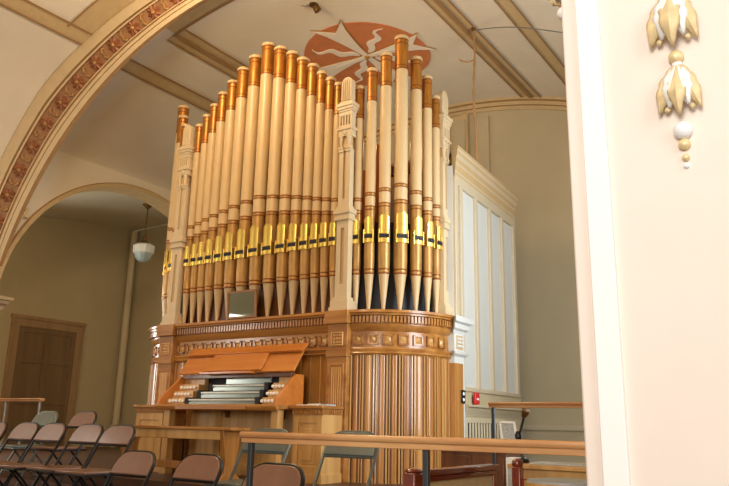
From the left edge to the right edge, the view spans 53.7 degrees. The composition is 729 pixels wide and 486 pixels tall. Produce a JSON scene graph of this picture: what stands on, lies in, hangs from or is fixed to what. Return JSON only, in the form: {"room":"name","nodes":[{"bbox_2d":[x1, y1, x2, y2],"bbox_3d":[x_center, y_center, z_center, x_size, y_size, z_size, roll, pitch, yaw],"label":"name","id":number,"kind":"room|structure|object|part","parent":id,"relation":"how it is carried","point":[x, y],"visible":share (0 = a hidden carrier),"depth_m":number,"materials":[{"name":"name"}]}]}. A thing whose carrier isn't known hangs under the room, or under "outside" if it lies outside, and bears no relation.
{"room":"church interior","nodes":[
{"label":"church interior","id":0,"kind":"room"},
{"bbox_2d":[0,477,81,485],"bbox_3d":[-4.759,3.430,8.888,13.652,0.981,0.682,-8,-17,33],"label":"step","id":1,"kind":"structure","parent":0,"point":[13,481],"depth_m":8.60,"materials":[{"name":"brown carpet"}]},
{"bbox_2d":[0,411,57,485],"bbox_3d":[-3.880,2.374,8.338,0.455,0.850,0.636,-8,-17,33],"label":"folding chair","id":2,"kind":"object","parent":1,"relation":"on","point":[43,418],"visible":0.67,"depth_m":8.40,"materials":[{"name":"grey metal"}]},
{"bbox_3d":[-3.942,2.343,8.251,0.418,0.020,0.407,-8,-17,33],"label":"seat frame","id":3,"kind":"part","parent":2,"relation":"part of","materials":[{"name":"grey metal"}]},
{"bbox_3d":[-3.940,2.327,8.258,0.410,0.025,0.420,-8,-17,33],"label":"seat","id":4,"kind":"part","parent":2,"relation":"part of","materials":[{"name":"grey metal"}]},
{"bbox_3d":[-3.791,2.087,8.540,0.418,0.167,0.106,-8,-17,33],"label":"backrest","id":5,"kind":"part","parent":2,"relation":"part of","materials":[{"name":"grey metal"}]},
{"bbox_2d":[31,411,96,485],"bbox_3d":[-3.289,2.298,7.990,0.455,0.850,0.636,-8,-17,33],"label":"folding chair","id":6,"kind":"object","parent":1,"relation":"on","point":[83,417],"visible":0.8,"depth_m":8.04,"materials":[{"name":"brown plastic"}]},
{"bbox_3d":[-3.348,2.251,7.909,0.410,0.025,0.420,-8,-17,33],"label":"seat","id":7,"kind":"part","parent":6,"relation":"part of","materials":[{"name":"brown plastic"}]},
{"bbox_3d":[-3.351,2.267,7.902,0.418,0.020,0.407,-8,-17,33],"label":"seat frame","id":8,"kind":"part","parent":6,"relation":"part of","materials":[{"name":"black metal"}]},
{"bbox_3d":[-3.200,2.011,8.191,0.418,0.167,0.106,-8,-17,33],"label":"backrest","id":9,"kind":"part","parent":6,"relation":"part of","materials":[{"name":"brown plastic"}]},
{"bbox_2d":[0,0,95,159],"bbox_3d":[-5.760,-3.299,3.599,11.136,4.572,14.020,-8,-17,33],"label":"ceiling","id":10,"kind":"structure","parent":0,"point":[30,52],"depth_m":11.19,"materials":[{"name":"beige paint"}]},
{"bbox_2d":[0,0,92,44],"bbox_3d":[-5.737,-5.012,4.012,6.172,0.118,13.980,-8,-17,33],"label":"trim","id":11,"kind":"structure","parent":10,"relation":"attached to","point":[27,9],"depth_m":10.69,"materials":[{"name":"beige paint"}]},
{"bbox_2d":[68,0,133,33],"bbox_3d":[-1.978,-3.820,9.546,5.776,0.495,0.400,-8,-17,33],"label":"trim","id":12,"kind":"structure","parent":10,"relation":"attached to","point":[99,12],"depth_m":10.85,"materials":[{"name":"beige paint"}]},
{"bbox_2d":[0,216,134,446],"bbox_3d":[-7.905,2.044,15.127,0.001,6.392,6.900,-8,-17,33],"label":"wall","id":13,"kind":"structure","parent":0,"point":[59,268],"depth_m":17.06,"materials":[{"name":"beige paint"}]},
{"bbox_2d":[0,313,86,445],"bbox_3d":[-7.146,3.087,15.993,0.082,2.821,1.861,-8,-17,33],"label":"door","id":14,"kind":"structure","parent":13,"relation":"in","point":[43,357],"depth_m":16.02,"materials":[{"name":"brown wood"}]},
{"bbox_2d":[14,151,170,234],"bbox_3d":[-4.486,1.823,14.006,0.001,6.404,5.860,-8,-17,33],"label":"wall","id":15,"kind":"structure","parent":0,"point":[65,172],"depth_m":13.26,"materials":[{"name":"beige paint"}]},
{"bbox_2d":[20,208,29,220],"bbox_3d":[-5.847,-0.471,12.341,0.055,0.335,0.205,-8,-17,33],"label":"ornament","id":16,"kind":"object","parent":15,"relation":"attached to","point":[25,215],"visible":0.65,"depth_m":12.37,"materials":[{"name":"gold metal"}]},
{"bbox_2d":[0,182,169,278],"bbox_3d":[-4.703,1.911,13.940,0.410,6.194,5.604,-8,-17,33],"label":"trim","id":17,"kind":"structure","parent":15,"relation":"attached to","point":[158,202],"depth_m":13.90,"materials":[{"name":"beige paint"}]},
{"bbox_2d":[40,191,167,230],"bbox_3d":[-6.538,-0.930,14.976,3.150,0.746,6.900,-8,-17,33],"label":"ceiling","id":18,"kind":"structure","parent":0,"point":[100,207],"depth_m":16.41,"materials":[{"name":"paint"}]},
{"bbox_2d":[133,203,154,262],"bbox_3d":[-4.825,-0.225,15.861,0.470,1.320,0.470,-8,-17,33],"label":"pendant lamp","id":19,"kind":"object","parent":18,"relation":"hanging from","point":[143,251],"visible":0.93,"depth_m":15.62,"materials":[{"name":"white glass"}]},
{"bbox_3d":[-4.836,0.327,15.722,0.400,0.180,0.400,-8,-17,33],"label":"globe","id":20,"kind":"part","parent":19,"relation":"part of","materials":[{"name":"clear glass"}]},
{"bbox_3d":[-4.832,0.131,15.772,0.470,0.225,0.470,-8,-17,33],"label":"globe","id":21,"kind":"part","parent":19,"relation":"part of","materials":[{"name":"white glass"}]},
{"bbox_3d":[-4.822,-0.376,15.899,0.220,0.850,0.220,-8,-17,33],"label":"rod","id":22,"kind":"part","parent":19,"relation":"part of","materials":[{"name":"gold metal"}]},
{"bbox_2d":[119,224,167,424],"bbox_3d":[-4.666,2.541,17.070,3.180,6.500,0.001,-8,-17,33],"label":"wall","id":23,"kind":"structure","parent":0,"point":[146,303],"depth_m":17.75,"materials":[{"name":"beige paint"}]},
{"bbox_2d":[0,447,401,485],"bbox_3d":[-1.962,4.066,11.442,15.400,1.100,6.800,-8,-17,33],"label":"floor","id":24,"kind":"structure","parent":0,"point":[104,457],"depth_m":9.38,"materials":[{"name":"brown wood"}]},
{"bbox_2d":[0,398,44,462],"bbox_3d":[-4.902,2.539,9.669,1.780,0.885,0.072,-8,-17,33],"label":"handrail","id":25,"kind":"object","parent":24,"relation":"on","point":[1,399],"visible":0.55,"depth_m":9.51,"materials":[{"name":"brown wood"}]},
{"bbox_3d":[-4.853,2.551,9.632,0.062,0.845,0.062,-8,-17,33],"label":"post","id":26,"kind":"part","parent":25,"relation":"part of","materials":[{"name":"silver metal"}]},
{"bbox_3d":[-4.894,2.129,9.772,1.780,0.040,0.072,-8,-17,33],"label":"rail","id":27,"kind":"part","parent":25,"relation":"part of","materials":[{"name":"brown wood"}]},
{"bbox_3d":[-4.203,2.458,9.211,0.060,0.846,0.060,-8,-17,33],"label":"post","id":28,"kind":"part","parent":25,"relation":"part of","materials":[{"name":"silver metal"}]},
{"bbox_2d":[109,231,137,446],"bbox_3d":[-5.938,2.289,17.811,0.200,5.300,0.200,-8,-17,33],"label":"drain pipe","id":29,"kind":"object","parent":24,"relation":"on","point":[134,235],"visible":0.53,"depth_m":17.76,"materials":[{"name":"beige paint"}]},
{"bbox_2d":[133,405,185,471],"bbox_3d":[-2.731,2.567,9.500,0.575,0.830,0.421,-8,-17,33],"label":"base cabinet","id":30,"kind":"object","parent":24,"relation":"on","point":[147,414],"visible":0.44,"depth_m":9.41,"materials":[{"name":"brown wood"}]},
{"bbox_3d":[-2.816,2.539,9.375,0.337,0.421,0.019,-8,-17,33],"label":"door","id":31,"kind":"part","parent":30,"relation":"part of","materials":[{"name":"brown wood"}]},
{"bbox_2d":[110,425,250,480],"bbox_3d":[-2.149,2.373,8.158,1.982,0.576,0.302,-8,-17,33],"label":"bench","id":32,"kind":"object","parent":24,"relation":"on","point":[229,437],"visible":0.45,"depth_m":7.83,"materials":[{"name":"brown wood"}]},
{"bbox_3d":[-2.807,2.482,8.581,0.060,0.545,0.300,-8,-17,33],"label":"leg","id":33,"kind":"part","parent":32,"relation":"part of","materials":[{"name":"brown wood"}]},
{"bbox_3d":[-2.143,2.108,8.225,1.982,0.031,0.302,-8,-17,33],"label":"seat","id":34,"kind":"part","parent":32,"relation":"part of","materials":[{"name":"brown wood"}]},
{"bbox_3d":[-1.449,2.287,7.701,0.060,0.545,0.300,-8,-17,33],"label":"leg","id":35,"kind":"part","parent":32,"relation":"part of","materials":[{"name":"brown wood"}]},
{"bbox_2d":[154,343,308,475],"bbox_3d":[-1.627,2.027,8.786,1.995,1.571,0.700,-8,-17,33],"label":"organ console","id":36,"kind":"object","parent":24,"relation":"on","point":[231,388],"visible":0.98,"depth_m":8.85,"materials":[{"name":"orange wood"}]},
{"bbox_3d":[-2.459,2.468,8.992,0.122,0.785,0.122,-8,-17,33],"label":"leg","id":37,"kind":"part","parent":36,"relation":"part of","materials":[{"name":"brown wood"}]},
{"bbox_3d":[-1.586,1.650,8.932,1.817,0.046,0.062,-8,-17,33],"label":"name rail","id":38,"kind":"part","parent":36,"relation":"part of","materials":[{"name":"brown wood"}]},
{"bbox_3d":[-1.488,2.465,8.903,1.916,0.786,0.071,-8,-17,33],"label":"knee panel","id":39,"kind":"part","parent":36,"relation":"part of","materials":[{"name":"brown wood"}]},
{"bbox_3d":[-1.516,1.359,9.104,1.955,0.114,0.126,-8,-17,33],"label":"lid","id":40,"kind":"part","parent":36,"relation":"part of","materials":[{"name":"orange wood"}]},
{"bbox_3d":[-0.989,2.257,8.038,0.120,0.786,0.120,-8,-17,33],"label":"leg","id":41,"kind":"part","parent":36,"relation":"part of","materials":[{"name":"brown wood"}]},
{"bbox_2d":[289,405,343,484],"bbox_3d":[-0.548,2.254,8.085,0.467,0.831,0.422,-8,-17,33],"label":"base cabinet","id":42,"kind":"object","parent":24,"relation":"on","point":[323,419],"visible":0.76,"depth_m":7.97,"materials":[{"name":"brown wood"}]},
{"bbox_3d":[-0.633,2.227,7.959,0.225,0.420,0.018,-8,-17,33],"label":"door","id":43,"kind":"part","parent":42,"relation":"part of","materials":[{"name":"brown wood"}]},
{"bbox_2d":[147,34,521,483],"bbox_3d":[-0.512,0.356,11.082,5.140,5.974,3.690,-8,-17,33],"label":"pipe organ","id":44,"kind":"object","parent":24,"relation":"on","point":[398,278],"visible":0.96,"depth_m":9.37,"materials":[{"name":"brown wood"}]},
{"bbox_3d":[-2.719,0.176,10.523,0.286,2.076,0.200,-8,-17,33],"label":"cream post","id":45,"kind":"part","parent":44,"relation":"part of","materials":[{"name":"paint"}]},
{"bbox_2d":[226,289,256,319],"bbox_3d":[-1.620,0.809,9.486,0.580,0.380,0.059,-8,-17,33],"label":"mirror","id":46,"kind":"object","parent":44,"relation":"on","point":[241,304],"visible":1,"depth_m":9.48,"materials":[{"name":"brown mirror"}]},
{"bbox_2d":[229,291,253,316],"bbox_3d":[-1.619,0.810,9.489,0.534,0.339,0.038,-8,-17,33],"label":"mirror glass","id":47,"kind":"object","parent":46,"relation":"attached to","point":[241,303],"depth_m":9.49,"materials":[{"name":"grey"}]},
{"bbox_3d":[-1.363,-0.133,9.934,2.772,2.471,0.042,-8,-17,33],"label":"backing panel","id":48,"kind":"part","parent":44,"relation":"part of","materials":[{"name":"brown wood"}]},
{"bbox_3d":[-1.276,1.212,9.770,5.080,0.245,1.055,-8,-17,33],"label":"impost cornice","id":49,"kind":"part","parent":44,"relation":"part of","materials":[{"name":"brown wood"}]},
{"bbox_3d":[-0.245,-0.178,8.918,0.284,2.076,0.198,-8,-17,33],"label":"cream post","id":50,"kind":"part","parent":44,"relation":"part of","materials":[{"name":"paint"}]},
{"bbox_3d":[-0.186,-0.671,11.867,4.954,0.041,2.378,-8,-17,33],"label":"box lid","id":51,"kind":"part","parent":44,"relation":"part of","materials":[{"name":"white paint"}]},
{"bbox_3d":[1.019,-0.070,9.251,0.199,2.076,0.285,-8,-17,33],"label":"cream post","id":52,"kind":"part","parent":44,"relation":"part of","materials":[{"name":"paint"}]},
{"bbox_2d":[461,390,464,403],"bbox_3d":[1.205,1.872,8.764,0.019,0.160,0.110,-8,-17,33],"label":"power outlet","id":53,"kind":"object","parent":44,"relation":"attached to","point":[462,391],"visible":1,"depth_m":8.75,"materials":[{"name":"black plastic"}]},
{"bbox_2d":[474,392,479,404],"bbox_3d":[1.424,1.973,9.127,0.040,0.151,0.121,-8,-17,33],"label":"fire alarm","id":54,"kind":"object","parent":44,"relation":"attached to","point":[476,395],"visible":1,"depth_m":9.10,"materials":[{"name":"red"}]},
{"bbox_2d":[465,418,504,438],"bbox_3d":[1.556,2.496,9.221,0.026,0.476,1.202,-8,-17,33],"label":"radiator","id":55,"kind":"object","parent":44,"relation":"attached to","point":[474,427],"visible":0.35,"depth_m":9.12,"materials":[{"name":"beige metal"}]},
{"bbox_3d":[1.778,-0.803,10.444,0.140,0.400,2.510,-7,-16,29],"label":"box cornice","id":56,"kind":"part","parent":44,"relation":"part of","materials":[{"name":"paint"}]},
{"bbox_2d":[441,451,520,485],"bbox_3d":[0.999,1.983,6.138,0.662,0.466,0.402,-8,-17,33],"label":"base cabinet","id":57,"kind":"object","parent":24,"relation":"on","point":[448,458],"visible":0.32,"depth_m":6.02,"materials":[{"name":"brown wood"}]},
{"bbox_3d":[0.781,1.971,6.074,0.271,0.351,0.015,-8,-17,33],"label":"door","id":58,"kind":"part","parent":57,"relation":"part of","materials":[{"name":"brown wood"}]},
{"bbox_3d":[1.023,1.936,5.917,0.270,0.350,0.014,-8,-17,33],"label":"door","id":59,"kind":"part","parent":57,"relation":"part of","materials":[{"name":"brown wood"}]},
{"bbox_2d":[499,421,515,438],"bbox_3d":[1.204,1.599,5.999,0.164,0.219,0.067,-2,-14,11],"label":"framed notice","id":60,"kind":"object","parent":57,"relation":"on","point":[507,428],"visible":0.49,"depth_m":6.02,"materials":[{"name":"white paper"}]},
{"bbox_2d":[488,402,582,463],"bbox_3d":[1.749,1.610,5.350,1.751,0.835,0.072,-8,-17,33],"label":"handrail","id":61,"kind":"object","parent":24,"relation":"on","point":[492,405],"visible":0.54,"depth_m":5.73,"materials":[{"name":"brown wood"}]},
{"bbox_3d":[1.045,1.732,5.801,0.061,0.790,0.061,-8,-17,33],"label":"post","id":62,"kind":"part","parent":61,"relation":"part of","materials":[{"name":"grey metal"}]},
{"bbox_3d":[1.757,1.227,5.447,1.750,0.045,0.072,-8,-17,33],"label":"rail","id":63,"kind":"part","parent":61,"relation":"part of","materials":[{"name":"brown wood"}]},
{"bbox_2d":[57,0,565,189],"bbox_3d":[-0.075,-2.587,12.209,10.344,1.536,5.860,-8,-17,33],"label":"ceiling","id":64,"kind":"structure","parent":0,"point":[129,128],"depth_m":12.23,"materials":[{"name":"beige paint"}]},
{"bbox_2d":[0,0,560,265],"bbox_3d":[-1.678,-0.972,9.075,11.955,6.283,0.410,-8,-17,33],"label":"arch","id":65,"kind":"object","parent":64,"relation":"attached to","point":[67,93],"depth_m":11.56,"materials":[{"name":"beige paint"}]},
{"bbox_2d":[0,296,13,310],"bbox_3d":[-6.045,0.887,11.234,0.240,0.208,1.072,-8,-17,33],"label":"trim","id":66,"kind":"structure","parent":65,"relation":"attached to","point":[4,300],"depth_m":11.57,"materials":[{"name":"beige paint"}]},
{"bbox_2d":[301,2,320,12],"bbox_3d":[-0.822,-3.604,11.071,0.322,0.149,0.137,-1,-14,7],"label":"ceiling spotlight","id":67,"kind":"object","parent":64,"relation":"attached to","point":[316,8],"visible":1,"depth_m":11.03,"materials":[{"name":"gold metal"}]},
{"bbox_2d":[120,0,565,140],"bbox_3d":[-0.067,-3.019,12.318,6.252,0.616,5.760,-8,-17,33],"label":"ceiling beams","id":68,"kind":"structure","parent":64,"relation":"attached to","point":[446,10],"depth_m":11.79,"materials":[{"name":"beige paint"}]},
{"bbox_2d":[459,27,477,161],"bbox_3d":[1.569,-2.241,10.894,0.271,2.231,0.069,-5,-15,24],"label":"hanging cord","id":69,"kind":"object","parent":68,"relation":"hanging from","point":[472,28],"visible":0.98,"depth_m":10.85,"materials":[{"name":"gold metal"}]},
{"bbox_3d":[1.661,-2.236,10.849,0.070,2.201,0.055,10,-17,-32],"label":"cord","id":70,"kind":"part","parent":69,"relation":"part of","materials":[{"name":"metal"}]},
{"bbox_2d":[473,27,562,32],"bbox_3d":[2.399,-2.731,9.331,0.015,1.927,3.518,7,-15,-24],"label":"wire","id":71,"kind":"object","parent":69,"relation":"attached to","point":[491,27],"visible":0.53,"depth_m":9.88,"materials":[{"name":"grey"}]},
{"bbox_2d":[304,20,436,85],"bbox_3d":[0.050,-3.225,12.565,2.197,0.120,2.197,3,-14,-8],"label":"ceiling medallion","id":72,"kind":"object","parent":64,"relation":"attached to","point":[343,50],"visible":0.78,"depth_m":12.32,"materials":[{"name":"paint"}]},
{"bbox_2d":[363,109,585,459],"bbox_3d":[1.456,1.100,13.756,10.344,7.912,0.001,-8,-17,33],"label":"wall","id":73,"kind":"structure","parent":0,"point":[529,149],"depth_m":12.78,"materials":[{"name":"beige paint"}]},
{"bbox_2d":[353,96,566,148],"bbox_3d":[1.483,-1.942,14.469,10.034,1.644,0.120,-8,-17,33],"label":"crown molding","id":74,"kind":"structure","parent":73,"relation":"attached to","point":[504,103],"depth_m":13.83,"materials":[{"name":"beige paint"}]},
{"bbox_2d":[451,114,490,172],"bbox_3d":[2.044,-0.795,13.780,0.771,3.620,0.122,-8,-17,33],"label":"trim","id":75,"kind":"structure","parent":73,"relation":"attached to","point":[460,127],"depth_m":14.06,"materials":[{"name":"beige paint"}]},
{"bbox_2d":[522,425,585,462],"bbox_3d":[3.945,3.266,11.449,4.226,0.681,0.042,-8,-17,33],"label":"wall rail","id":76,"kind":"object","parent":73,"relation":"attached to","point":[525,427],"depth_m":11.97,"materials":[{"name":"beige paint"}]},
{"bbox_2d":[561,0,728,485],"bbox_3d":[1.797,-0.438,2.055,2.324,5.201,0.472,-8,-17,33],"label":"wall pier","id":77,"kind":"object","parent":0,"point":[651,231],"visible":1,"depth_m":2.27,"materials":[{"name":"paint"}]},
{"bbox_2d":[549,0,561,20],"bbox_3d":[0.748,-1.051,2.795,0.138,0.621,0.096,8,-15,-24],"label":"ornament","id":78,"kind":"object","parent":77,"relation":"attached to","point":[553,2],"visible":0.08,"depth_m":2.76,"materials":[{"name":"gold metal"}]},
{"bbox_2d":[646,0,702,168],"bbox_3d":[1.002,-0.543,2.313,0.098,0.622,0.136,7,-15,-23],"label":"ornament","id":79,"kind":"object","parent":77,"relation":"attached to","point":[679,84],"visible":1,"depth_m":2.31,"materials":[{"name":"gold metal"}]},
{"bbox_3d":[-4.841,3.164,7.201,15.401,0.671,3.601,-8,-17,33],"label":"floor","id":80,"kind":"structure","parent":0,"visible":0},
{"bbox_2d":[103,450,155,485],"bbox_3d":[-1.833,1.959,5.256,0.455,0.850,0.636,-8,-17,33],"label":"folding chair","id":81,"kind":"object","parent":80,"relation":"on","point":[133,463],"visible":1,"depth_m":5.43,"materials":[{"name":"brown"}]},
{"bbox_3d":[-1.744,1.671,5.457,0.418,0.167,0.106,-8,-17,33],"label":"backrest","id":82,"kind":"part","parent":81,"relation":"part of","materials":[{"name":"brown plastic"}]},
{"bbox_2d":[168,453,222,485],"bbox_3d":[-1.264,1.883,4.910,0.455,0.850,0.636,-8,-17,33],"label":"folding chair","id":83,"kind":"object","parent":80,"relation":"on","point":[196,467],"visible":1,"depth_m":5.09,"materials":[{"name":"brown plastic"}]},
{"bbox_3d":[-1.175,1.596,5.111,0.418,0.167,0.106,-8,-17,33],"label":"backrest","id":84,"kind":"part","parent":83,"relation":"part of","materials":[{"name":"brown plastic"}]},
{"bbox_2d":[241,462,304,485],"bbox_3d":[-0.613,1.649,3.929,0.455,0.850,0.636,-8,-17,33],"label":"folding chair","id":85,"kind":"object","parent":80,"relation":"on","point":[265,473],"visible":0.77,"depth_m":4.13,"materials":[{"name":"brown plastic"}]},
{"bbox_2d":[239,431,584,485],"bbox_3d":[0.219,1.268,2.742,1.900,1.026,0.072,-8,-17,33],"label":"handrail","id":86,"kind":"object","parent":80,"relation":"on","point":[514,446],"visible":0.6,"depth_m":2.83,"materials":[{"name":"brown wood"}]},
{"bbox_3d":[-0.533,1.400,3.223,0.060,0.977,0.060,-8,-17,33],"label":"post","id":87,"kind":"part","parent":86,"relation":"part of","materials":[{"name":"grey metal"}]},
{"bbox_3d":[0.228,0.795,2.861,1.900,0.050,0.072,-8,-17,33],"label":"rail","id":88,"kind":"part","parent":86,"relation":"part of","materials":[{"name":"brown wood"}]},
{"bbox_3d":[0.235,1.290,2.725,0.060,0.977,0.060,-8,-17,33],"label":"post","id":89,"kind":"part","parent":86,"relation":"part of","materials":[{"name":"grey metal"}]},
{"bbox_2d":[402,464,498,485],"bbox_3d":[0.530,1.718,4.141,0.095,0.849,1.112,-8,-17,33],"label":"screen","id":90,"kind":"object","parent":80,"relation":"on","point":[481,474],"visible":1,"depth_m":4.20,"materials":[{"name":"brown wood"}]},
{"bbox_3d":[0.251,1.610,3.734,0.095,0.849,0.101,-8,-17,33],"label":"post","id":91,"kind":"part","parent":90,"relation":"part of","materials":[{"name":"brown wood"}]},
{"bbox_3d":[0.544,1.715,4.163,0.017,0.685,0.981,-8,-17,33],"label":"cloth panel","id":92,"kind":"part","parent":90,"relation":"part of","materials":[{"name":"beige fabric"}]},
{"bbox_2d":[506,457,518,485],"bbox_3d":[1.167,2.072,5.480,0.130,0.840,0.116,-8,-17,33],"label":"box","id":93,"kind":"object","parent":80,"relation":"on","point":[508,459],"visible":0.38,"depth_m":5.53,"materials":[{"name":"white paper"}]},
{"bbox_2d":[512,458,526,485],"bbox_3d":[1.277,1.784,4.408,0.612,0.880,0.446,-8,-17,33],"label":"wooden chair","id":94,"kind":"object","parent":80,"relation":"on","point":[518,479],"visible":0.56,"depth_m":4.46,"materials":[{"name":"brown wood"}]},
{"bbox_2d":[507,462,586,478],"bbox_3d":[1.390,1.978,5.040,0.642,0.816,0.402,-8,-17,33],"label":"wooden desk","id":95,"kind":"object","parent":80,"relation":"on","point":[530,470],"visible":0.34,"depth_m":4.99,"materials":[{"name":"brown wood"}]},
{"bbox_2d":[515,408,529,462],"bbox_3d":[1.186,1.435,5.385,0.133,0.396,0.111,-8,-17,33],"label":"desk lamp","id":96,"kind":"object","parent":95,"relation":"on","point":[525,411],"visible":0.82,"depth_m":5.38,"materials":[{"name":"black metal"}]},
{"bbox_3d":[1.167,1.456,5.393,0.088,0.315,0.053,-8,-17,33],"label":"arm","id":97,"kind":"part","parent":96,"relation":"part of","materials":[{"name":"black metal"}]},
{"bbox_3d":[1.203,1.273,5.389,0.070,0.080,0.068,-8,-17,33],"label":"lamp shade","id":98,"kind":"part","parent":96,"relation":"part of","materials":[{"name":"gold metal"}]},
{"bbox_2d":[529,461,585,466],"bbox_3d":[1.426,1.569,5.111,0.440,0.010,0.300,-6,-16,27],"label":"paper pad","id":99,"kind":"object","parent":95,"relation":"on","point":[538,462],"visible":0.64,"depth_m":5.05,"materials":[{"name":"white paper"}]},
{"bbox_2d":[524,478,586,485],"bbox_3d":[1.078,1.665,3.785,0.444,0.798,0.444,-8,-17,33],"label":"table","id":100,"kind":"object","parent":80,"relation":"on","point":[530,481],"visible":0.73,"depth_m":3.78,"materials":[{"name":"brown wood"}]},
{"bbox_3d":[-5.217,3.317,8.207,13.651,0.851,0.971,-8,-17,33],"label":"floor","id":101,"kind":"structure","parent":0,"visible":0},
{"bbox_2d":[0,421,7,440],"bbox_3d":[-4.064,2.298,7.516,0.455,0.850,0.636,-8,-17,33],"label":"folding chair","id":102,"kind":"object","parent":101,"relation":"on","point":[3,425],"visible":1,"depth_m":7.63,"materials":[{"name":"brown plastic"}]},
{"bbox_3d":[-3.975,2.010,7.718,0.418,0.167,0.106,-8,-17,33],"label":"backrest","id":103,"kind":"part","parent":102,"relation":"part of","materials":[{"name":"brown plastic"}]},
{"bbox_2d":[0,422,39,485],"bbox_3d":[-3.603,2.237,7.241,0.455,0.850,0.636,-8,-17,33],"label":"folding chair","id":104,"kind":"object","parent":101,"relation":"on","point":[25,431],"visible":0.91,"depth_m":7.38,"materials":[{"name":"brown plastic"}]},
{"bbox_3d":[-3.663,2.190,7.160,0.410,0.025,0.420,-8,-17,33],"label":"seat","id":105,"kind":"part","parent":104,"relation":"part of","materials":[{"name":"brown plastic"}]},
{"bbox_3d":[-3.514,1.950,7.442,0.418,0.167,0.106,-8,-17,33],"label":"backrest","id":106,"kind":"part","parent":104,"relation":"part of","materials":[{"name":"brown plastic"}]},
{"bbox_2d":[0,423,66,485],"bbox_3d":[-3.220,2.183,6.992,0.455,0.850,0.636,-8,-17,33],"label":"folding chair","id":107,"kind":"object","parent":101,"relation":"on","point":[51,432],"visible":0.93,"depth_m":7.08,"materials":[{"name":"brown plastic"}]},
{"bbox_3d":[-3.282,2.151,6.905,0.418,0.020,0.407,-8,-17,33],"label":"seat frame","id":108,"kind":"part","parent":107,"relation":"part of","materials":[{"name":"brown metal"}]},
{"bbox_3d":[-3.279,2.135,6.912,0.410,0.025,0.420,-8,-17,33],"label":"seat","id":109,"kind":"part","parent":107,"relation":"part of","materials":[{"name":"brown plastic"}]},
{"bbox_3d":[-3.131,1.895,7.194,0.418,0.167,0.106,-8,-17,33],"label":"backrest","id":110,"kind":"part","parent":107,"relation":"part of","materials":[{"name":"brown plastic"}]},
{"bbox_2d":[25,424,103,485],"bbox_3d":[-2.765,2.129,6.744,0.455,0.850,0.636,-8,-17,33],"label":"folding chair","id":111,"kind":"object","parent":101,"relation":"on","point":[87,434],"visible":0.89,"depth_m":6.84,"materials":[{"name":"brown fabric"}]},
{"bbox_3d":[-2.827,2.098,6.656,0.418,0.020,0.407,-8,-17,33],"label":"seat frame","id":112,"kind":"part","parent":111,"relation":"part of","materials":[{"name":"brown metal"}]},
{"bbox_3d":[-2.824,2.082,6.663,0.410,0.025,0.420,-8,-17,33],"label":"seat","id":113,"kind":"part","parent":111,"relation":"part of","materials":[{"name":"brown plastic"}]},
{"bbox_3d":[-2.675,1.842,6.945,0.418,0.167,0.106,-8,-17,33],"label":"backrest","id":114,"kind":"part","parent":111,"relation":"part of","materials":[{"name":"brown plastic"}]},
{"bbox_2d":[54,424,135,485],"bbox_3d":[-2.342,2.045,6.377,0.455,0.850,0.636,-8,-17,33],"label":"folding chair","id":115,"kind":"object","parent":101,"relation":"on","point":[117,435],"visible":0.92,"depth_m":6.47,"materials":[{"name":"brown metal"}]},
{"bbox_3d":[-2.404,2.014,6.289,0.418,0.020,0.407,-8,-17,33],"label":"seat frame","id":116,"kind":"part","parent":115,"relation":"part of","materials":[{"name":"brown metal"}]},
{"bbox_3d":[-2.402,1.998,6.296,0.410,0.025,0.420,-8,-17,33],"label":"seat","id":117,"kind":"part","parent":115,"relation":"part of","materials":[{"name":"brown plastic"}]},
{"bbox_3d":[-2.253,1.758,6.578,0.418,0.167,0.106,-8,-17,33],"label":"backrest","id":118,"kind":"part","parent":115,"relation":"part of","materials":[{"name":"brown plastic"}]},
{"bbox_2d":[205,428,290,485],"bbox_3d":[-0.844,1.842,5.453,0.455,0.850,0.636,-7,-16,28],"label":"folding chair","id":119,"kind":"object","parent":101,"relation":"on","point":[260,448],"visible":0.52,"depth_m":5.58,"materials":[{"name":"grey metal"}]},
{"bbox_3d":[-0.896,1.794,5.367,0.410,0.025,0.420,-7,-16,28],"label":"seat","id":120,"kind":"part","parent":119,"relation":"part of","materials":[{"name":"grey metal"}]},
{"bbox_3d":[-0.858,1.835,5.430,0.455,0.848,0.483,-7,-16,28],"label":"frame","id":121,"kind":"part","parent":119,"relation":"part of","materials":[{"name":"grey metal"}]},
{"bbox_3d":[-0.765,1.556,5.660,0.418,0.167,0.106,-7,-16,28],"label":"backrest","id":122,"kind":"part","parent":119,"relation":"part of","materials":[{"name":"grey metal"}]},
{"bbox_2d":[312,430,378,485],"bbox_3d":[-0.170,1.745,5.015,0.455,0.850,0.636,-7,-16,28],"label":"folding chair","id":123,"kind":"object","parent":101,"relation":"on","point":[329,451],"visible":0.45,"depth_m":5.17,"materials":[{"name":"grey metal"}]},
{"bbox_3d":[-0.091,1.459,5.223,0.418,0.167,0.106,-7,-16,28],"label":"backrest","id":124,"kind":"part","parent":123,"relation":"part of","materials":[{"name":"grey metal"}]}
]}

